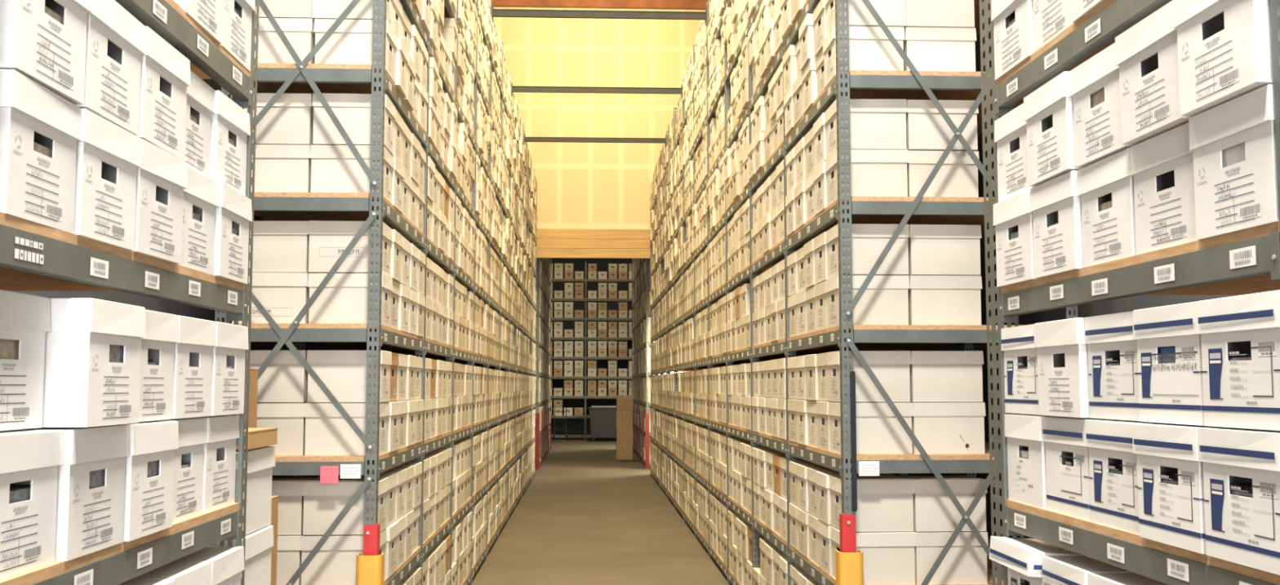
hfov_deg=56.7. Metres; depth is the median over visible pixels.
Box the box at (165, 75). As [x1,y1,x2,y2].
[136,26,191,159]
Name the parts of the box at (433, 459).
lid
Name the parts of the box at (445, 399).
lid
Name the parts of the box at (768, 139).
lid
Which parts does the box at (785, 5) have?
lid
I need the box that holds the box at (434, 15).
[429,0,439,49]
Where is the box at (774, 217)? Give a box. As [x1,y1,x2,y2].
[770,206,777,247]
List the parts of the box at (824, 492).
lid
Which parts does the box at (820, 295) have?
lid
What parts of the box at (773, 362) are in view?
lid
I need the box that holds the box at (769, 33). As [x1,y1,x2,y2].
[764,18,775,66]
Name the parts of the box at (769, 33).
lid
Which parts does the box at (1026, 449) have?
lid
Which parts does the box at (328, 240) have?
lid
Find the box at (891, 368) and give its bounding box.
[826,351,911,402]
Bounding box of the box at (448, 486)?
[444,483,450,521]
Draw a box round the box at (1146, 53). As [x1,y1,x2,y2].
[1115,0,1193,144]
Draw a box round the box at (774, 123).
[771,115,777,152]
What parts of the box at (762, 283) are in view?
lid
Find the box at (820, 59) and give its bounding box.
[816,48,824,96]
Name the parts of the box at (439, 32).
lid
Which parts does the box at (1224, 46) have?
lid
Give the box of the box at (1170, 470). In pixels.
[1133,423,1224,554]
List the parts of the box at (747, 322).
lid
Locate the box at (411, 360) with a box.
[405,355,417,399]
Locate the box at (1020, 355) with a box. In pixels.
[1000,324,1039,414]
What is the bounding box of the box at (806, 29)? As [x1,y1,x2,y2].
[798,13,817,71]
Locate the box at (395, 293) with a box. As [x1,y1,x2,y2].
[390,280,399,329]
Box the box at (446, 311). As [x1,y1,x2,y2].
[442,307,448,343]
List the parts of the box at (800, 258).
lid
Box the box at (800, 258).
[796,247,806,293]
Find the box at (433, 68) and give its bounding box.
[428,57,439,106]
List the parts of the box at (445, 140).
lid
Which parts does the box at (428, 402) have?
lid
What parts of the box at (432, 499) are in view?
lid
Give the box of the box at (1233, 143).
[1188,84,1279,239]
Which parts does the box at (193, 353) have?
lid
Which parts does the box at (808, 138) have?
lid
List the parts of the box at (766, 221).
lid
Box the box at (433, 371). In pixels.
[430,359,436,398]
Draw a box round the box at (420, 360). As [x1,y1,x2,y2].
[415,356,422,399]
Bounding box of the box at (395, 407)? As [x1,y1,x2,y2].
[385,401,401,452]
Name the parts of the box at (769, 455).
lid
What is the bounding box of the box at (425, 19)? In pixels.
[421,0,431,33]
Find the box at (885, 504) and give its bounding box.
[829,475,914,532]
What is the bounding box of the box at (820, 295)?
[814,280,827,331]
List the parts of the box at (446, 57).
lid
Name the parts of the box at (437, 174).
lid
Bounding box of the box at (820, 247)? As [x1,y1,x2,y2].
[813,231,827,284]
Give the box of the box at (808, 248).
[803,239,817,288]
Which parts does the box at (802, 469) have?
lid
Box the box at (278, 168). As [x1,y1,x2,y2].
[251,144,311,192]
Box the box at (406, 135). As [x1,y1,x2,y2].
[402,122,411,175]
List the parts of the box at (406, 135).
lid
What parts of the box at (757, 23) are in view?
lid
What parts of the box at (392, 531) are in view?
lid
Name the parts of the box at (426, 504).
lid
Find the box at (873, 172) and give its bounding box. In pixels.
[825,149,908,206]
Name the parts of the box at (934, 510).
lid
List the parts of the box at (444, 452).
lid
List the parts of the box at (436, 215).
lid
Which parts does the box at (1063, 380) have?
lid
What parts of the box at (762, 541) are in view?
lid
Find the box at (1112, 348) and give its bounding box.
[1084,311,1139,421]
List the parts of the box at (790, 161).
lid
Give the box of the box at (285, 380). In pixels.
[246,350,307,402]
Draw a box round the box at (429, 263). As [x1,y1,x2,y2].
[426,257,432,299]
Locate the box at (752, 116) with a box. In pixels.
[750,110,755,141]
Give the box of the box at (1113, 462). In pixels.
[1084,419,1163,535]
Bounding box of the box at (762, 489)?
[759,485,766,524]
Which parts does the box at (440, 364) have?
lid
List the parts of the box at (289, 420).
lid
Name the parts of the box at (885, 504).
lid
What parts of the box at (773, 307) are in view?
lid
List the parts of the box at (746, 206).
lid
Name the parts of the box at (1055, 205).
lid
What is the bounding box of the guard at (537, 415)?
[535,413,539,470]
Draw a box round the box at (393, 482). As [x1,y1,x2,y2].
[317,473,397,527]
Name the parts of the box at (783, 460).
lid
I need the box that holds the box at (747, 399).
[744,396,751,430]
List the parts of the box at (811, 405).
lid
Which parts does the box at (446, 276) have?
lid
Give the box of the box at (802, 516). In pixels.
[796,508,809,558]
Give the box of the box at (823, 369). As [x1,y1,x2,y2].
[816,352,828,401]
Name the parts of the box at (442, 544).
lid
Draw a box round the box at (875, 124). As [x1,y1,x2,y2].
[824,98,907,159]
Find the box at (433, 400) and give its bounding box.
[425,398,436,438]
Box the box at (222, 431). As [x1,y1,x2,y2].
[195,414,239,513]
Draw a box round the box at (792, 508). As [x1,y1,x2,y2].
[788,502,799,551]
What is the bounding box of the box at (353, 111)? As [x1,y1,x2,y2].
[311,93,395,155]
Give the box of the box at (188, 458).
[154,417,207,524]
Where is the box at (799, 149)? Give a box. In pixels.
[794,137,806,186]
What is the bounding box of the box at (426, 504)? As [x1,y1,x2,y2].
[418,498,430,544]
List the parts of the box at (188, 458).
lid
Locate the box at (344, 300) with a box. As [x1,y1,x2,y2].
[307,273,392,327]
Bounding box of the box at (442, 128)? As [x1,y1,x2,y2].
[440,125,444,158]
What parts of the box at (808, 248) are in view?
lid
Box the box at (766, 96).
[764,90,772,128]
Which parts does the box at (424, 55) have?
lid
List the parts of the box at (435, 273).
lid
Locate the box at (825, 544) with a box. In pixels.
[817,520,832,575]
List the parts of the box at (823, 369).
lid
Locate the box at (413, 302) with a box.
[408,288,417,334]
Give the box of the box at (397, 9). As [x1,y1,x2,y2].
[392,0,403,37]
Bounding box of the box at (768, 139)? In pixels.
[764,122,773,162]
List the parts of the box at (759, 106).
lid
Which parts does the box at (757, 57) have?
lid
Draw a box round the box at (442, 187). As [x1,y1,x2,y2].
[438,173,445,214]
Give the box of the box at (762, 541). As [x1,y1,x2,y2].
[759,537,771,579]
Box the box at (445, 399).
[434,397,448,434]
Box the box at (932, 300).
[907,275,982,324]
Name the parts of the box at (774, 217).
lid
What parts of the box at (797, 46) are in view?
lid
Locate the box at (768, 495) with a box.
[764,488,773,530]
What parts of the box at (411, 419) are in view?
lid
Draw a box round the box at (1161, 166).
[1128,122,1198,254]
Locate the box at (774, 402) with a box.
[769,398,786,437]
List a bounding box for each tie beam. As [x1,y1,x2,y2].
[492,3,706,25]
[511,81,682,98]
[524,133,666,146]
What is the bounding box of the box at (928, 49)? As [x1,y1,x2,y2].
[903,26,976,71]
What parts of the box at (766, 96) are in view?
lid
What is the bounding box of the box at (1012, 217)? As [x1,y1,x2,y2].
[993,189,1036,287]
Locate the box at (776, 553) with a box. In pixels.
[773,550,786,584]
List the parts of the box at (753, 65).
lid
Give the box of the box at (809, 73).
[801,58,817,114]
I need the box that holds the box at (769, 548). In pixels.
[764,543,778,584]
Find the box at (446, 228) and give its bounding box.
[444,219,449,256]
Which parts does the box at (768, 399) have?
lid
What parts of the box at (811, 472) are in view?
lid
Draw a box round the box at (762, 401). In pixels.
[758,397,766,434]
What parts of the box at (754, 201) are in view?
lid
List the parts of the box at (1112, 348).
lid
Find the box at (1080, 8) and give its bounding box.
[1071,0,1104,22]
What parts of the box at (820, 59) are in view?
lid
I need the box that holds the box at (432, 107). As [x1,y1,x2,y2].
[428,97,436,145]
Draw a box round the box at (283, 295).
[231,272,309,323]
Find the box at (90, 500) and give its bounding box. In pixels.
[17,425,129,561]
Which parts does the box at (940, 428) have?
lid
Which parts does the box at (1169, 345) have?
lid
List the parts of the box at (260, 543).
lid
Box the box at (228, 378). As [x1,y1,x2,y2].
[210,321,248,416]
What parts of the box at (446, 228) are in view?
lid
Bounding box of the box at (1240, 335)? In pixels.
[1196,289,1279,431]
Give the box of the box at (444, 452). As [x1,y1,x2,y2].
[429,450,447,489]
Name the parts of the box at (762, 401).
lid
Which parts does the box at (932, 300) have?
lid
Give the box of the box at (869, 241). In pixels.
[826,223,909,279]
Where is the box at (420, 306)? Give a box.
[416,292,425,337]
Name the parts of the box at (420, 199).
lid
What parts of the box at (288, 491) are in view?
lid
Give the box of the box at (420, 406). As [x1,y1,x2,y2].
[403,400,424,443]
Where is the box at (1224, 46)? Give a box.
[1173,0,1279,115]
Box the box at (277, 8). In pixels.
[255,0,314,21]
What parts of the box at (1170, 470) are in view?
lid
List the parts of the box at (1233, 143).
lid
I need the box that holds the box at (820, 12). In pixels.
[813,0,826,56]
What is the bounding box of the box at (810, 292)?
[805,285,816,333]
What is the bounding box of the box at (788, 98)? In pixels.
[783,85,793,136]
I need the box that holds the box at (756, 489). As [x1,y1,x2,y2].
[752,482,760,520]
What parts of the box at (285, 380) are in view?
lid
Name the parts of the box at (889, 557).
lid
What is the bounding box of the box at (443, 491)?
[440,486,446,526]
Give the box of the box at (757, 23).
[754,11,759,53]
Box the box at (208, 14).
[179,0,222,44]
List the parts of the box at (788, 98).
lid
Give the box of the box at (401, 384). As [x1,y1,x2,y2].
[396,353,407,400]
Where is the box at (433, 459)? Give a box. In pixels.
[424,455,436,497]
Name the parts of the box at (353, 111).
lid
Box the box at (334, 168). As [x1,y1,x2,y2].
[309,145,394,203]
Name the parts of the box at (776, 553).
lid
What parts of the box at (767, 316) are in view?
lid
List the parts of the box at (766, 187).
lid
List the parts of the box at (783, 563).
lid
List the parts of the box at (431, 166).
lid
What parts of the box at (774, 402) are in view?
lid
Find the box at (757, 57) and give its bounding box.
[754,48,761,88]
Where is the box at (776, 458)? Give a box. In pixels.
[773,454,786,496]
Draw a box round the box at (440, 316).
[437,304,444,342]
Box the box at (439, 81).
[435,75,442,115]
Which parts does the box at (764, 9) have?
lid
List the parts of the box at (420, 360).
lid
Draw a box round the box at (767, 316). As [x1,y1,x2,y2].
[764,306,770,342]
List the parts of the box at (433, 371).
lid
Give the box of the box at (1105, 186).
[1077,147,1136,267]
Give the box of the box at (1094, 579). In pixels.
[1088,573,1168,584]
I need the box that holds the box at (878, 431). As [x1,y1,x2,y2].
[828,402,912,454]
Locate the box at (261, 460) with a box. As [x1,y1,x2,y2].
[234,445,275,535]
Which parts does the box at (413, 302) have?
lid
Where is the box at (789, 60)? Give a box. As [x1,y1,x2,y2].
[782,44,797,96]
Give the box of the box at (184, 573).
[129,561,211,584]
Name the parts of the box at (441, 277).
lid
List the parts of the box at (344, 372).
lid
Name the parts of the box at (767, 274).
lid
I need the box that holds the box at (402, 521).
[395,515,406,568]
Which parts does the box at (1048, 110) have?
lid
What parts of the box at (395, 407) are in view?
lid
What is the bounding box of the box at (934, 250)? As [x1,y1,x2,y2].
[906,224,981,275]
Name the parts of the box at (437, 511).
lid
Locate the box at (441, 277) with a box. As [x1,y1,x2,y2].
[436,266,444,306]
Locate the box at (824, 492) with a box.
[815,471,895,524]
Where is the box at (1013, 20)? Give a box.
[991,0,1034,80]
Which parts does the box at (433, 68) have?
lid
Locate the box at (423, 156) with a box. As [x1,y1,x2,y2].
[417,145,426,193]
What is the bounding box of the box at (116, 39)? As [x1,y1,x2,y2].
[75,0,145,135]
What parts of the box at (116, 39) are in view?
lid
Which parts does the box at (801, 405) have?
lid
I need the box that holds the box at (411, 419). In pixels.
[405,400,417,446]
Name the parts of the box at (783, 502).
lid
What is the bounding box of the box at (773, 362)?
[770,360,777,398]
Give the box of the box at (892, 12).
[825,0,906,35]
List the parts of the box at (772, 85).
lid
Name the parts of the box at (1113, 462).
lid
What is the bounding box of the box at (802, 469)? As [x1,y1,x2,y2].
[796,464,825,512]
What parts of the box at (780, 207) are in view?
lid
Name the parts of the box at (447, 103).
lid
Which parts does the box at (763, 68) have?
lid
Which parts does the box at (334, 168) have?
lid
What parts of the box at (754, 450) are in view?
lid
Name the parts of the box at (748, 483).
lid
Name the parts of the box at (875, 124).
lid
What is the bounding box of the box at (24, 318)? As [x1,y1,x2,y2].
[0,289,50,431]
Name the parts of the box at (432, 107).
lid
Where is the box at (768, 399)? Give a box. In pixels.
[765,397,774,435]
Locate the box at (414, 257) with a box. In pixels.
[408,243,418,291]
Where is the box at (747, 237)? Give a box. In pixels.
[745,232,750,266]
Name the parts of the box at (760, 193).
lid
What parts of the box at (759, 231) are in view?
lid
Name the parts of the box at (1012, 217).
lid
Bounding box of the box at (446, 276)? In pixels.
[442,271,448,308]
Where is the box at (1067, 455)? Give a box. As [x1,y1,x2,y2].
[1042,417,1105,521]
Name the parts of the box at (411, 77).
lid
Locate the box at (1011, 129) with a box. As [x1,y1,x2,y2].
[994,102,1033,202]
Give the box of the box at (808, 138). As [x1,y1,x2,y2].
[804,127,814,178]
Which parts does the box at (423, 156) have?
lid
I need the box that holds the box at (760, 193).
[756,183,764,223]
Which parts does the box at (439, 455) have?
lid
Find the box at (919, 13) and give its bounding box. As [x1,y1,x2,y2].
[904,0,974,28]
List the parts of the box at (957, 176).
lid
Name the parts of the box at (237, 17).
lid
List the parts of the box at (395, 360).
lid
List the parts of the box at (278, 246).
lid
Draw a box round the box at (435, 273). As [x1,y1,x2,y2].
[431,262,439,302]
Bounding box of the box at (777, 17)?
[773,4,782,54]
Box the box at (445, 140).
[442,128,448,165]
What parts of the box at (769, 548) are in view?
lid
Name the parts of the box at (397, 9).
lid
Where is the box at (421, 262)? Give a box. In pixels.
[416,249,426,295]
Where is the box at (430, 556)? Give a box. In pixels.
[423,551,435,584]
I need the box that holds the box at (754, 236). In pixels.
[751,225,758,262]
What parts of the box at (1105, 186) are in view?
lid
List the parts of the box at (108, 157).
lid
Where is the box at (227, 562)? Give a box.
[173,546,244,584]
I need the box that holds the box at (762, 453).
[758,449,780,488]
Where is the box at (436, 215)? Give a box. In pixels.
[431,204,439,246]
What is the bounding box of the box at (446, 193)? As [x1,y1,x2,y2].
[444,181,449,221]
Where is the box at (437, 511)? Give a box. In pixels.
[433,490,442,532]
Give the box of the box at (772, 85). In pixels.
[768,74,777,120]
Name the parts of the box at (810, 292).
lid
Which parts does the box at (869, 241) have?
lid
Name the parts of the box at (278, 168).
lid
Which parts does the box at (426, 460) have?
lid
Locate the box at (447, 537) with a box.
[440,534,451,575]
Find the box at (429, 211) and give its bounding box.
[423,199,432,239]
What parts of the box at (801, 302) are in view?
lid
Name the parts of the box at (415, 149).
lid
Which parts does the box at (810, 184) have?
lid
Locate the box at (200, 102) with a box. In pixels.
[183,70,214,178]
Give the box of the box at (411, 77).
[403,53,416,110]
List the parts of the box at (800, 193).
lid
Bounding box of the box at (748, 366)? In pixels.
[746,363,751,395]
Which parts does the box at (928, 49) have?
lid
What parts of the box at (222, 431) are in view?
lid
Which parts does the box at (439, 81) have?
lid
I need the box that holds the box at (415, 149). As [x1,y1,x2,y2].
[409,133,421,185]
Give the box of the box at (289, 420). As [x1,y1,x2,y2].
[256,402,314,456]
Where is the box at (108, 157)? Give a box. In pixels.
[73,108,141,250]
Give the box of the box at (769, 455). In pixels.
[765,452,786,492]
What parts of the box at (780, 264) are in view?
lid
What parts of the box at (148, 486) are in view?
lid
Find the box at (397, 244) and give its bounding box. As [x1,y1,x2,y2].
[390,229,403,282]
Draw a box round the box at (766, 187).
[763,176,771,215]
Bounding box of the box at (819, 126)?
[813,112,826,168]
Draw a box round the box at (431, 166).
[424,155,435,202]
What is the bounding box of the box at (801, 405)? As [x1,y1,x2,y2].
[795,400,812,444]
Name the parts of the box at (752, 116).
lid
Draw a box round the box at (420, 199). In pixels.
[417,186,425,233]
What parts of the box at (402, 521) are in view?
lid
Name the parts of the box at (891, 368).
lid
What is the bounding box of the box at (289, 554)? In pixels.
[276,533,302,584]
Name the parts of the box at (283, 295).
lid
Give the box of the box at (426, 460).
[367,457,430,502]
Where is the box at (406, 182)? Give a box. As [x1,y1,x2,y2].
[402,169,410,219]
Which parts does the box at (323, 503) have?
lid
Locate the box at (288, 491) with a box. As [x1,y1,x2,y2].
[271,477,315,535]
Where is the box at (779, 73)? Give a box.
[774,62,782,110]
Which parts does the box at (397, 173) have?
lid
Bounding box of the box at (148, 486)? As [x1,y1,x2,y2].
[117,421,178,542]
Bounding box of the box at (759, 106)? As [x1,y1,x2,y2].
[754,96,765,137]
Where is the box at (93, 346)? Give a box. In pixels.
[41,297,146,427]
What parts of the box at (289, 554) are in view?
lid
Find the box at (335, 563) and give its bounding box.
[300,528,386,584]
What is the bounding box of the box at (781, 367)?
[777,358,786,398]
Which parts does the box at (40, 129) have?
lid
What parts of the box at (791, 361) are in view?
lid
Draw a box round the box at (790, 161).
[785,146,795,195]
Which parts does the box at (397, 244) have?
lid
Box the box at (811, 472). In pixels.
[806,467,851,517]
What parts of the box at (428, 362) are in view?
lid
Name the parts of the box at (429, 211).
lid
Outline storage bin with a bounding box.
[588,405,616,441]
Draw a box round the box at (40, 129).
[0,69,81,233]
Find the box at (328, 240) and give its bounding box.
[307,220,392,277]
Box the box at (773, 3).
[768,0,777,19]
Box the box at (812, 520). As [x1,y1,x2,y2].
[808,513,818,566]
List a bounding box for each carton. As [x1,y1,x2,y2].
[235,368,258,427]
[235,427,277,449]
[268,496,278,584]
[616,395,632,411]
[616,411,632,427]
[616,427,632,444]
[616,443,632,459]
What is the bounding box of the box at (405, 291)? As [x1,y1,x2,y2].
[397,284,410,333]
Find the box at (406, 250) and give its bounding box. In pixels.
[397,236,411,287]
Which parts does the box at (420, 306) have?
lid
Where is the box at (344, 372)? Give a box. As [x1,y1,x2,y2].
[306,350,391,402]
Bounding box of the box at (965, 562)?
[912,530,988,584]
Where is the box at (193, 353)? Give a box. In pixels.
[172,315,216,418]
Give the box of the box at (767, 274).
[764,267,772,306]
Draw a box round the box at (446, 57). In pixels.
[443,40,450,79]
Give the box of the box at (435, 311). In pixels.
[431,301,439,341]
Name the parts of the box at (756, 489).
lid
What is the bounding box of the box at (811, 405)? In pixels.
[806,400,826,448]
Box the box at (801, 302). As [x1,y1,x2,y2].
[795,289,806,335]
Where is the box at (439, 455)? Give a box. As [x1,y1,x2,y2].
[424,453,443,493]
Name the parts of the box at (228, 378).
lid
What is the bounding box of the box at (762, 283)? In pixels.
[758,271,766,310]
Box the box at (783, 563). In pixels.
[778,556,795,584]
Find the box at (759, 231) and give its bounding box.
[756,221,763,257]
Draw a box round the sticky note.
[320,466,338,483]
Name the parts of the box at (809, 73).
lid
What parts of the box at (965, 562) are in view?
lid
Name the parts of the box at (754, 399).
lid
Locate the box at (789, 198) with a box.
[785,189,795,236]
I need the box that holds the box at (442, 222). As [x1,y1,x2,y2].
[438,210,446,252]
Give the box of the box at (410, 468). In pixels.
[391,465,414,514]
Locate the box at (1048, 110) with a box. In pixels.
[1023,71,1083,186]
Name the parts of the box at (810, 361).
lid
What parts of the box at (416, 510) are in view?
lid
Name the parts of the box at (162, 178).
lid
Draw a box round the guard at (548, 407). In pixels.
[548,407,549,452]
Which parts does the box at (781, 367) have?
lid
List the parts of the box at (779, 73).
lid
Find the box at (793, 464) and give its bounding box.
[788,461,851,506]
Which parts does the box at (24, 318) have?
lid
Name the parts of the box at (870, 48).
lid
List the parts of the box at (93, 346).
lid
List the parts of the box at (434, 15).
lid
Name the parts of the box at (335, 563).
lid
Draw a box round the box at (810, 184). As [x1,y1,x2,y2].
[805,173,814,222]
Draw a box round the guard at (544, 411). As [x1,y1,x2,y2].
[543,410,545,460]
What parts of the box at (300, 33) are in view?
lid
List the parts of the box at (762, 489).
lid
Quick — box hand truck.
[552,406,568,440]
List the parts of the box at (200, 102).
lid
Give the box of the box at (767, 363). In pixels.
[764,360,771,397]
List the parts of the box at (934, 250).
lid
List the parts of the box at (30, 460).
lid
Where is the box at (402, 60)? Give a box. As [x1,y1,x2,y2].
[394,37,408,97]
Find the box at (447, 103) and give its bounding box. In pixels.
[443,93,451,136]
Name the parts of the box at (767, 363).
lid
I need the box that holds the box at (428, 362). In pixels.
[421,358,431,399]
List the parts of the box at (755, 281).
lid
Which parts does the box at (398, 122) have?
lid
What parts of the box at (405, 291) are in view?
lid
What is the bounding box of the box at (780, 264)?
[777,259,785,301]
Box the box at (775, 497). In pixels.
[773,493,781,536]
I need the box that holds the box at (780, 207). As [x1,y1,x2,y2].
[777,199,784,243]
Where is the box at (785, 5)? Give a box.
[780,0,793,37]
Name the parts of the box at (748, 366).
lid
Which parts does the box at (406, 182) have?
lid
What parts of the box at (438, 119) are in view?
lid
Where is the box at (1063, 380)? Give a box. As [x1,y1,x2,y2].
[1034,317,1089,417]
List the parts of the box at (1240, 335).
lid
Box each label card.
[340,464,360,479]
[858,461,879,475]
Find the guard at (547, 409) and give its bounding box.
[546,408,547,456]
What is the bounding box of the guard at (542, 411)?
[541,411,542,464]
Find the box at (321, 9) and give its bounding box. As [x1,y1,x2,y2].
[311,0,394,28]
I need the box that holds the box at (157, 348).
[138,310,178,422]
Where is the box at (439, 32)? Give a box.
[435,22,441,59]
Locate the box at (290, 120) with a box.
[236,93,314,145]
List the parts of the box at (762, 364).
lid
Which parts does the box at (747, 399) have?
lid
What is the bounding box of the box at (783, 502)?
[779,497,787,542]
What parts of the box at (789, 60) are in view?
lid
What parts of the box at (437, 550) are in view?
lid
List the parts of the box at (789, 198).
lid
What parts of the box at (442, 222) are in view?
lid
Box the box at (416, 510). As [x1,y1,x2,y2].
[412,505,420,552]
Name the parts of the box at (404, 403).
lid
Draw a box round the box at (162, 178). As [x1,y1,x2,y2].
[132,138,187,264]
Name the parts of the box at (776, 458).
lid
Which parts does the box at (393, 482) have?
lid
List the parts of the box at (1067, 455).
lid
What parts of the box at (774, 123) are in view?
lid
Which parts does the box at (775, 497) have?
lid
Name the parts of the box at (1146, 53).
lid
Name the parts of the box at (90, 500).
lid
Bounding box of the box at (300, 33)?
[254,17,315,63]
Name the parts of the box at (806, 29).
lid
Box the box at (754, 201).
[751,191,757,228]
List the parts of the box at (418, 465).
lid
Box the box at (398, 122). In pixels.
[392,108,404,164]
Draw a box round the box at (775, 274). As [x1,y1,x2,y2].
[771,263,778,303]
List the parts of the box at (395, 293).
lid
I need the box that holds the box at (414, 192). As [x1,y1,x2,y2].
[408,177,418,226]
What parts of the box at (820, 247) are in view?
lid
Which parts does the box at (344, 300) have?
lid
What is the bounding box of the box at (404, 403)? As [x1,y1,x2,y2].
[393,400,407,448]
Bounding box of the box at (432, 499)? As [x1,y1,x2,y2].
[427,494,435,537]
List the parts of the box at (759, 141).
lid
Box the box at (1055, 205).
[1029,170,1083,278]
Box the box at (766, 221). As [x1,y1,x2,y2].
[761,213,772,253]
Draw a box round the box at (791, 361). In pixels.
[786,357,795,399]
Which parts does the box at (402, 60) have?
lid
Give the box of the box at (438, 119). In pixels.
[434,109,441,154]
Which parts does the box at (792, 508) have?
lid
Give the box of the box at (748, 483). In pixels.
[746,478,751,514]
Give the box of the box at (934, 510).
[900,475,986,532]
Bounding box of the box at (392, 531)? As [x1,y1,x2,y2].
[384,521,399,578]
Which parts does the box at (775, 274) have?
lid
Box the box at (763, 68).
[758,33,768,78]
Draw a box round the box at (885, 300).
[826,275,909,328]
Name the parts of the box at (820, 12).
lid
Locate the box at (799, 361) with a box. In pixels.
[795,355,805,399]
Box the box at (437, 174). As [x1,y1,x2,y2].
[431,168,439,208]
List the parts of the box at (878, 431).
lid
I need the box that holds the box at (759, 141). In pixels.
[754,131,764,173]
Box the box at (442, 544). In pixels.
[435,540,446,582]
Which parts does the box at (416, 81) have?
lid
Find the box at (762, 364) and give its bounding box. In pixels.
[758,361,765,397]
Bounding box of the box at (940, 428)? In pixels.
[911,402,986,454]
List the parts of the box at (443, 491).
lid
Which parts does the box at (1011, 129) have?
lid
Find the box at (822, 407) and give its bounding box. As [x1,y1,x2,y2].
[816,401,838,451]
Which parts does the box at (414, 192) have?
lid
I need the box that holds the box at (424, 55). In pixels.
[418,40,428,91]
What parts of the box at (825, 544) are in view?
lid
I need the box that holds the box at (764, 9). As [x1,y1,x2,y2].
[759,0,769,40]
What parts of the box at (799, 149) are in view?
lid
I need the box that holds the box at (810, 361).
[804,354,818,400]
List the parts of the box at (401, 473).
lid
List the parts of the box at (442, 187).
lid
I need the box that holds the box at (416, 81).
[411,75,419,119]
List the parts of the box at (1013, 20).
lid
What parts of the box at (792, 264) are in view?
lid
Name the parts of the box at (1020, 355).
lid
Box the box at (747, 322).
[744,314,753,347]
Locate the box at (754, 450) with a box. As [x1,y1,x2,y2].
[751,447,773,484]
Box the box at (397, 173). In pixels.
[391,157,404,213]
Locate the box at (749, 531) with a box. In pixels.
[747,527,764,564]
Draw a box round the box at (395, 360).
[389,352,399,401]
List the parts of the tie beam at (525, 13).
plate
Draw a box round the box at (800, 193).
[794,180,806,230]
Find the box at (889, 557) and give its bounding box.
[831,526,915,584]
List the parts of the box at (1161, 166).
lid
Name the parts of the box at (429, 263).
lid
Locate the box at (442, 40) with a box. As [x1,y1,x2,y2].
[440,34,444,66]
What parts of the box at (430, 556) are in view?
lid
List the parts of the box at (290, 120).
lid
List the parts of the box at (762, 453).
lid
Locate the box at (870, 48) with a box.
[822,26,904,88]
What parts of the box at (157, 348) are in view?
lid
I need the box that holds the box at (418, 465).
[367,462,422,508]
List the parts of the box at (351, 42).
lid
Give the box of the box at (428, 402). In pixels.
[416,399,431,439]
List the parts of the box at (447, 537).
lid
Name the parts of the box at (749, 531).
lid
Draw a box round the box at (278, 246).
[248,221,310,273]
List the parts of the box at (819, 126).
lid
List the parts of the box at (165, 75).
lid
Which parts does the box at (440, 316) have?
lid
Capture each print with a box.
[248,310,292,316]
[319,247,368,257]
[343,467,359,474]
[862,465,877,471]
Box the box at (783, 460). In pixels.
[780,457,806,499]
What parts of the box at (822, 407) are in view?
lid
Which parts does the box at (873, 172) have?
lid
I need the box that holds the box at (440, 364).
[435,360,444,397]
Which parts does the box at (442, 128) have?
lid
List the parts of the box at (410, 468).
lid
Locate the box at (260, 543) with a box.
[208,525,273,584]
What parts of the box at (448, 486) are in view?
lid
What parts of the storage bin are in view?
bin lid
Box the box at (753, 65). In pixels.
[751,62,755,93]
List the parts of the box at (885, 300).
lid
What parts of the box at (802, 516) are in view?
lid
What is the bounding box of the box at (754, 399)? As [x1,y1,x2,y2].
[751,396,763,432]
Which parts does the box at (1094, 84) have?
lid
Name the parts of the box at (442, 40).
lid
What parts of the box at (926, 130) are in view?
lid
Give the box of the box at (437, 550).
[430,546,441,584]
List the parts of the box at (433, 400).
lid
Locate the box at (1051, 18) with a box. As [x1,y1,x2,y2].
[1032,0,1073,52]
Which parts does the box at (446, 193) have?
lid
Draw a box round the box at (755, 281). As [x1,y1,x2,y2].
[752,275,759,312]
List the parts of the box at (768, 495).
lid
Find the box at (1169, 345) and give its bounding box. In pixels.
[1133,301,1204,426]
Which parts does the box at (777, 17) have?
lid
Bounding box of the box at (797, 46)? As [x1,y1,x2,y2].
[795,40,802,78]
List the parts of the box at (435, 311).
lid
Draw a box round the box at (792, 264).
[786,251,797,296]
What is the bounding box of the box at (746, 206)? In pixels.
[743,198,752,235]
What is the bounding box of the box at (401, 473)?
[367,469,406,520]
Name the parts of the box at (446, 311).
lid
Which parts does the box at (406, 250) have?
lid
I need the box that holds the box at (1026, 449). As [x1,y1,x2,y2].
[1004,414,1060,509]
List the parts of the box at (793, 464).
lid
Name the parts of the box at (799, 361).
lid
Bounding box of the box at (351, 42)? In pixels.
[313,18,397,83]
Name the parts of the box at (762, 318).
lid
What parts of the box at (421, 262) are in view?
lid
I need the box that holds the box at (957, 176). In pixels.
[906,150,978,197]
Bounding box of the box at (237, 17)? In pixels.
[220,0,255,71]
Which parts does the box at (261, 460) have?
lid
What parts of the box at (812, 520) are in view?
lid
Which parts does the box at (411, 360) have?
lid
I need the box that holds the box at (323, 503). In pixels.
[302,477,388,535]
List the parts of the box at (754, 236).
lid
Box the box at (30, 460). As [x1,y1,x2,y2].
[0,430,62,580]
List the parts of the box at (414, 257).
lid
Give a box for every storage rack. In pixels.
[0,0,259,584]
[214,0,537,584]
[509,257,551,464]
[530,262,640,439]
[631,258,686,466]
[649,0,1077,584]
[979,0,1279,584]
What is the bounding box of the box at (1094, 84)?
[1069,42,1135,167]
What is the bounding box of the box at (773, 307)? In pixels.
[769,302,777,342]
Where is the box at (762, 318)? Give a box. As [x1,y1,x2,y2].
[758,307,765,344]
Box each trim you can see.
[490,0,708,9]
[536,238,651,248]
[536,248,651,258]
[537,228,649,239]
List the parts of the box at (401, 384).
lid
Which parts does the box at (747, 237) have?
lid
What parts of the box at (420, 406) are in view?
lid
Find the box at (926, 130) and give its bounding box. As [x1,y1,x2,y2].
[906,99,978,151]

